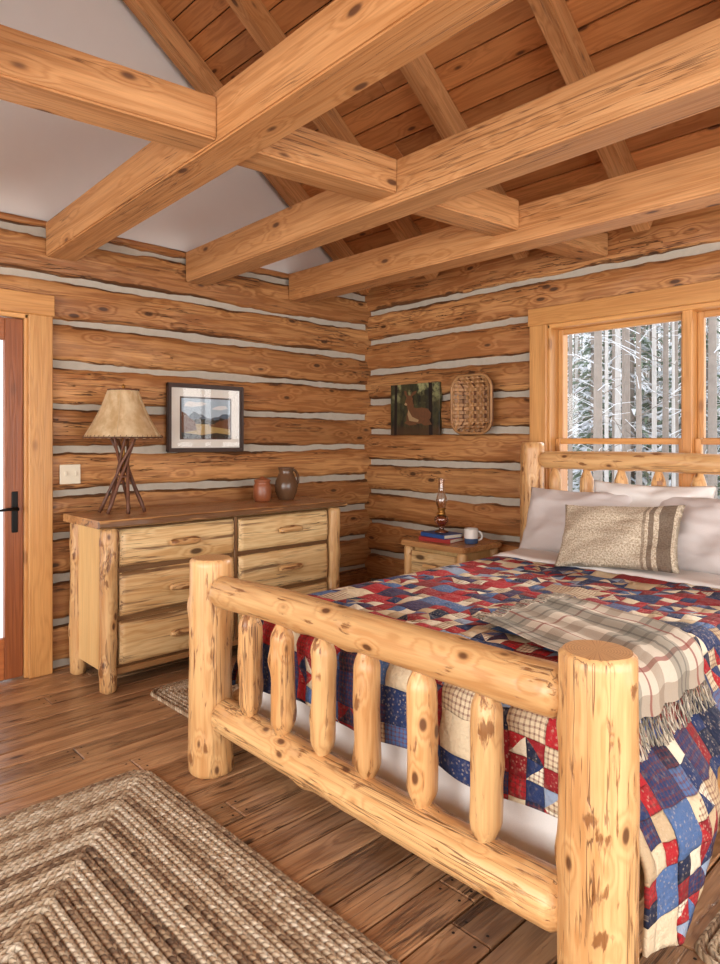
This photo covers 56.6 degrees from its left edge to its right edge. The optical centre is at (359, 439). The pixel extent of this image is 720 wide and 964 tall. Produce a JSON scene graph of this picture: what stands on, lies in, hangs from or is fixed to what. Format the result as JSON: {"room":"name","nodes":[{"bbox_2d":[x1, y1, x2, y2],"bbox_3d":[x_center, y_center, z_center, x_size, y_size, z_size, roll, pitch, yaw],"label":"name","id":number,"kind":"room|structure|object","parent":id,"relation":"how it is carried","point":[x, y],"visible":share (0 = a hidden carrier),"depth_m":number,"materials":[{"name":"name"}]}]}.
{"room":"log cabin bedroom","nodes":[
{"label":"log cabin bedroom","id":0,"kind":"room"},
{"bbox_2d":[0,0,332,273],"bbox_3d":[-2.366,-2.593,3.721,6.600,2.585,0.150,0,0,-44],"label":"wall","id":1,"kind":"structure","parent":0,"point":[48,161],"depth_m":4.27,"materials":[{"name":"paint"}]},
{"bbox_2d":[0,212,371,680],"bbox_3d":[-2.350,0.065,3.733,6.560,2.770,0.254,0,0,-44],"label":"wall","id":2,"kind":"structure","parent":0,"point":[127,312],"depth_m":4.69,"materials":[{"name":"brown wood"}]},
{"bbox_2d":[0,317,22,680],"bbox_3d":[-2.286,0.340,3.634,0.859,2.100,0.106,0,0,-44],"label":"door","id":3,"kind":"structure","parent":2,"relation":"in","point":[11,329],"depth_m":3.90,"materials":[{"name":"brown wood"}]},
{"bbox_2d":[0,288,54,678],"bbox_3d":[-2.353,0.268,3.703,1.185,2.265,0.274,0,0,-44],"label":"trim","id":4,"kind":"structure","parent":2,"relation":"attached to","point":[37,311],"depth_m":3.95,"materials":[{"name":"brown wood"}]},
{"bbox_2d":[60,464,80,483],"bbox_3d":[-1.774,0.210,4.099,0.125,0.120,0.020,0,0,-44],"label":"light switch","id":5,"kind":"object","parent":2,"relation":"attached to","point":[70,473],"visible":1,"depth_m":4.10,"materials":[{"name":"plastic"}]},
{"bbox_2d":[166,382,243,452],"bbox_3d":[-1.086,-0.152,4.733,0.610,0.475,0.034,0,0,-44],"label":"framed landscape picture","id":6,"kind":"object","parent":2,"relation":"attached to","point":[199,417],"visible":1,"depth_m":4.71,"materials":[{"name":"paper"}]},
{"bbox_2d":[46,0,512,261],"bbox_3d":[0.459,-1.324,1.691,0.180,0.447,6.613,0,0,-44],"label":"tie beam","id":7,"kind":"structure","parent":2,"relation":"attached to","point":[349,46],"depth_m":2.40,"materials":[{"name":"brown wood"}]},
{"bbox_2d":[186,18,719,285],"bbox_3d":[1.132,-1.265,2.333,0.180,0.329,6.612,0,0,-44],"label":"tie beam","id":8,"kind":"structure","parent":2,"relation":"attached to","point":[675,79],"depth_m":2.77,"materials":[{"name":"brown wood"}]},
{"bbox_2d":[289,146,719,303],"bbox_3d":[1.782,-1.218,2.955,0.180,0.236,6.611,0,0,-44],"label":"tie beam","id":9,"kind":"structure","parent":2,"relation":"attached to","point":[688,183],"depth_m":3.66,"materials":[{"name":"brown wood"}]},
{"bbox_2d":[0,645,719,963],"bbox_3d":[-0.004,1.432,1.248,6.720,0.066,6.810,0,0,-44],"label":"floor","id":10,"kind":"structure","parent":0,"point":[60,735],"depth_m":2.48,"materials":[{"name":"brown wood"}]},
{"bbox_2d":[150,666,238,717],"bbox_3d":[-0.359,1.392,3.958,1.552,0.014,0.782,0,0,-44],"label":"braided rug","id":11,"kind":"object","parent":10,"relation":"on","point":[173,695],"visible":0.06,"depth_m":3.64,"materials":[{"name":"fabric"}]},
{"bbox_2d":[0,770,400,963],"bbox_3d":[-0.624,1.392,1.202,1.862,0.014,2.802,0,0,-44],"label":"braided rug","id":12,"kind":"object","parent":10,"relation":"on","point":[144,875],"visible":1,"depth_m":2.04,"materials":[{"name":"fabric"}]},
{"bbox_2d":[63,496,346,694],"bbox_3d":[-0.930,0.920,4.428,1.814,0.960,0.588,0,0,-44],"label":"dresser","id":13,"kind":"object","parent":10,"relation":"on","point":[129,573],"visible":0.77,"depth_m":3.97,"materials":[{"name":"brown wood"}]},
{"bbox_2d":[82,384,162,513],"bbox_3d":[-1.425,0.048,4.032,0.460,0.776,0.460,0,0,-44],"label":"table lamp","id":14,"kind":"object","parent":13,"relation":"on","point":[123,414],"visible":1,"depth_m":3.94,"materials":[{"name":"brown wood"}]},
{"bbox_2d":[253,476,270,501],"bbox_3d":[-0.698,0.349,4.783,0.128,0.179,0.128,0,0,-44],"label":"ceramic jar","id":15,"kind":"object","parent":13,"relation":"on","point":[262,486],"visible":1,"depth_m":4.73,"materials":[{"name":"ceramic"}]},
{"bbox_2d":[275,467,298,499],"bbox_3d":[-0.546,0.321,4.942,0.169,0.237,0.169,0,0,7],"label":"ceramic jug","id":16,"kind":"object","parent":13,"relation":"on","point":[286,484],"visible":1,"depth_m":4.89,"materials":[{"name":"brown ceramic"}]},
{"bbox_2d":[401,537,501,573],"bbox_3d":[0.649,1.065,4.839,0.476,0.670,0.580,0,0,-44],"label":"nightstand","id":17,"kind":"object","parent":10,"relation":"on","point":[419,555],"visible":0.27,"depth_m":4.72,"materials":[{"name":"brown wood"}]},
{"bbox_2d":[419,530,463,543],"bbox_3d":[0.591,0.700,4.853,0.216,0.060,0.287,0,0,-44],"label":"stacked books","id":18,"kind":"object","parent":17,"relation":"on","point":[450,537],"visible":0.94,"depth_m":4.79,"materials":[{"name":"blue paper"}]},
{"bbox_2d":[434,479,448,532],"bbox_3d":[0.590,0.476,4.852,0.107,0.385,0.104,0,0,-44],"label":"oil lamp","id":19,"kind":"object","parent":18,"relation":"on","point":[441,510],"visible":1,"depth_m":4.84,"materials":[{"name":"orange glass"}]},
{"bbox_2d":[464,527,482,543],"bbox_3d":[0.793,0.675,4.699,0.098,0.107,0.129,0,0,-44],"label":"coffee mug","id":20,"kind":"object","parent":17,"relation":"on","point":[470,534],"visible":1,"depth_m":4.67,"materials":[{"name":"ceramic"}]},
{"bbox_2d":[187,442,719,963],"bbox_3d":[0.857,0.708,3.070,2.667,1.385,1.933,0,0,-44],"label":"bed","id":21,"kind":"object","parent":10,"relation":"on","point":[536,723],"visible":1,"depth_m":2.13,"materials":[{"name":"brown wood"}]},
{"bbox_2d":[518,487,631,552],"bbox_3d":[1.309,0.500,4.045,0.292,0.393,0.708,0,0,-44],"label":"pillow","id":22,"kind":"object","parent":21,"relation":"on","point":[543,532],"depth_m":4.05,"materials":[{"name":"fabric"}]},
{"bbox_2d":[472,592,716,761],"bbox_3d":[0.798,0.769,2.379,0.600,0.224,0.994,0,0,-25],"label":"plaid throw blanket","id":23,"kind":"object","parent":21,"relation":"on","point":[677,659],"depth_m":2.27,"materials":[{"name":"fabric"}]},
{"bbox_2d":[554,505,685,573],"bbox_3d":[1.376,0.515,3.570,0.655,0.360,0.259,0,0,37],"label":"throw pillow","id":24,"kind":"object","parent":21,"relation":"on","point":[597,539],"depth_m":3.48,"materials":[{"name":"fabric"}]},
{"bbox_2d":[594,480,716,506],"bbox_3d":[1.641,0.450,3.809,0.196,0.411,0.700,0,0,-44],"label":"pillow","id":25,"kind":"object","parent":21,"relation":"on","point":[606,493],"depth_m":3.78,"materials":[{"name":"white fabric"}]},
{"bbox_2d":[659,497,719,574],"bbox_3d":[1.847,0.500,3.452,0.296,0.404,0.729,0,0,-44],"label":"pillow","id":26,"kind":"object","parent":21,"relation":"on","point":[698,548],"depth_m":3.44,"materials":[{"name":"fabric"}]},
{"bbox_2d":[695,910,719,963],"bbox_3d":[1.726,1.392,2.030,1.502,0.014,0.852,0,0,-44],"label":"braided rug","id":27,"kind":"object","parent":10,"relation":"on","point":[710,936],"visible":1,"depth_m":1.84,"materials":[{"name":"fabric"}]},
{"bbox_2d":[157,0,719,253],"bbox_3d":[-0.017,-2.488,1.263,7.239,2.767,7.050,0,0,-44],"label":"ceiling","id":28,"kind":"structure","parent":0,"point":[502,62],"depth_m":3.88,"materials":[{"name":"brown wood"}]},
{"bbox_2d":[123,0,370,294],"bbox_3d":[-2.239,-2.520,3.587,6.473,2.524,0.100,0,0,-44],"label":"rafter","id":29,"kind":"object","parent":28,"relation":"attached to","point":[150,13],"visible":0.6,"depth_m":4.57,"materials":[{"name":"brown wood"}]},
{"bbox_2d":[226,0,438,279],"bbox_3d":[-1.720,-2.520,3.045,6.473,2.524,0.100,0,0,-44],"label":"rafter","id":30,"kind":"object","parent":28,"relation":"attached to","point":[253,14],"visible":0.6,"depth_m":4.14,"materials":[{"name":"brown wood"}]},
{"bbox_2d":[400,53,529,259],"bbox_3d":[-1.161,-2.520,2.459,6.473,2.524,0.100,0,0,-44],"label":"rafter","id":31,"kind":"object","parent":28,"relation":"attached to","point":[420,74],"visible":0.48,"depth_m":3.96,"materials":[{"name":"brown wood"}]},
{"bbox_2d":[527,0,652,232],"bbox_3d":[-0.580,-2.520,1.852,6.473,2.524,0.100,0,0,-44],"label":"rafter","id":32,"kind":"object","parent":28,"relation":"attached to","point":[555,21],"visible":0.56,"depth_m":3.39,"materials":[{"name":"brown wood"}]},
{"bbox_2d":[364,205,719,580],"bbox_3d":[2.422,0.035,3.594,0.252,2.830,6.650,0,0,-44],"label":"wall","id":33,"kind":"structure","parent":0,"point":[471,318],"depth_m":5.07,"materials":[{"name":"brown wood"}]},
{"bbox_2d":[0,24,607,261],"bbox_3d":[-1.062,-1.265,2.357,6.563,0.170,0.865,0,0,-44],"label":"cross beam","id":34,"kind":"structure","parent":33,"relation":"attached to","point":[37,73],"depth_m":2.57,"materials":[{"name":"brown wood"}]},
{"bbox_2d":[391,382,441,434],"bbox_3d":[0.452,-0.250,5.474,0.033,0.420,0.530,0,0,-44],"label":"painting","id":35,"kind":"object","parent":33,"relation":"attached to","point":[415,408],"visible":1,"depth_m":5.44},
{"bbox_2d":[450,373,492,434],"bbox_3d":[0.847,-0.265,4.973,0.096,0.450,0.380,0,0,-44],"label":"woven basket","id":36,"kind":"object","parent":33,"relation":"attached to","point":[483,385],"visible":1,"depth_m":5.01,"materials":[{"name":"wicker"}]},
{"bbox_2d":[528,279,719,490],"bbox_3d":[2.048,-0.040,3.921,0.320,1.740,2.320,0,0,-44],"label":"window","id":37,"kind":"structure","parent":33,"relation":"in","point":[691,304],"depth_m":4.26,"materials":[{"name":"brown wood"}]},
{"label":"outside","id":38,"kind":"structure","parent":0,"visible":0},
{"bbox_2d":[0,459,719,637],"bbox_3d":[0.802,1.849,35.346,90.000,0.347,90.000,0,0,-44],"label":"snowy ground","id":39,"kind":"structure","parent":38,"point":[1,460],"depth_m":12.48,"materials":[{"name":"white snow"}]},
{"bbox_2d":[0,316,719,498],"bbox_3d":[3.671,-5.781,23.743,46.288,15.565,29.008,0,0,-44],"label":"forest trees","id":40,"kind":"object","parent":39,"relation":"on","point":[623,397],"visible":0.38,"depth_m":15.02,"materials":[{"name":"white plant"}]}
]}

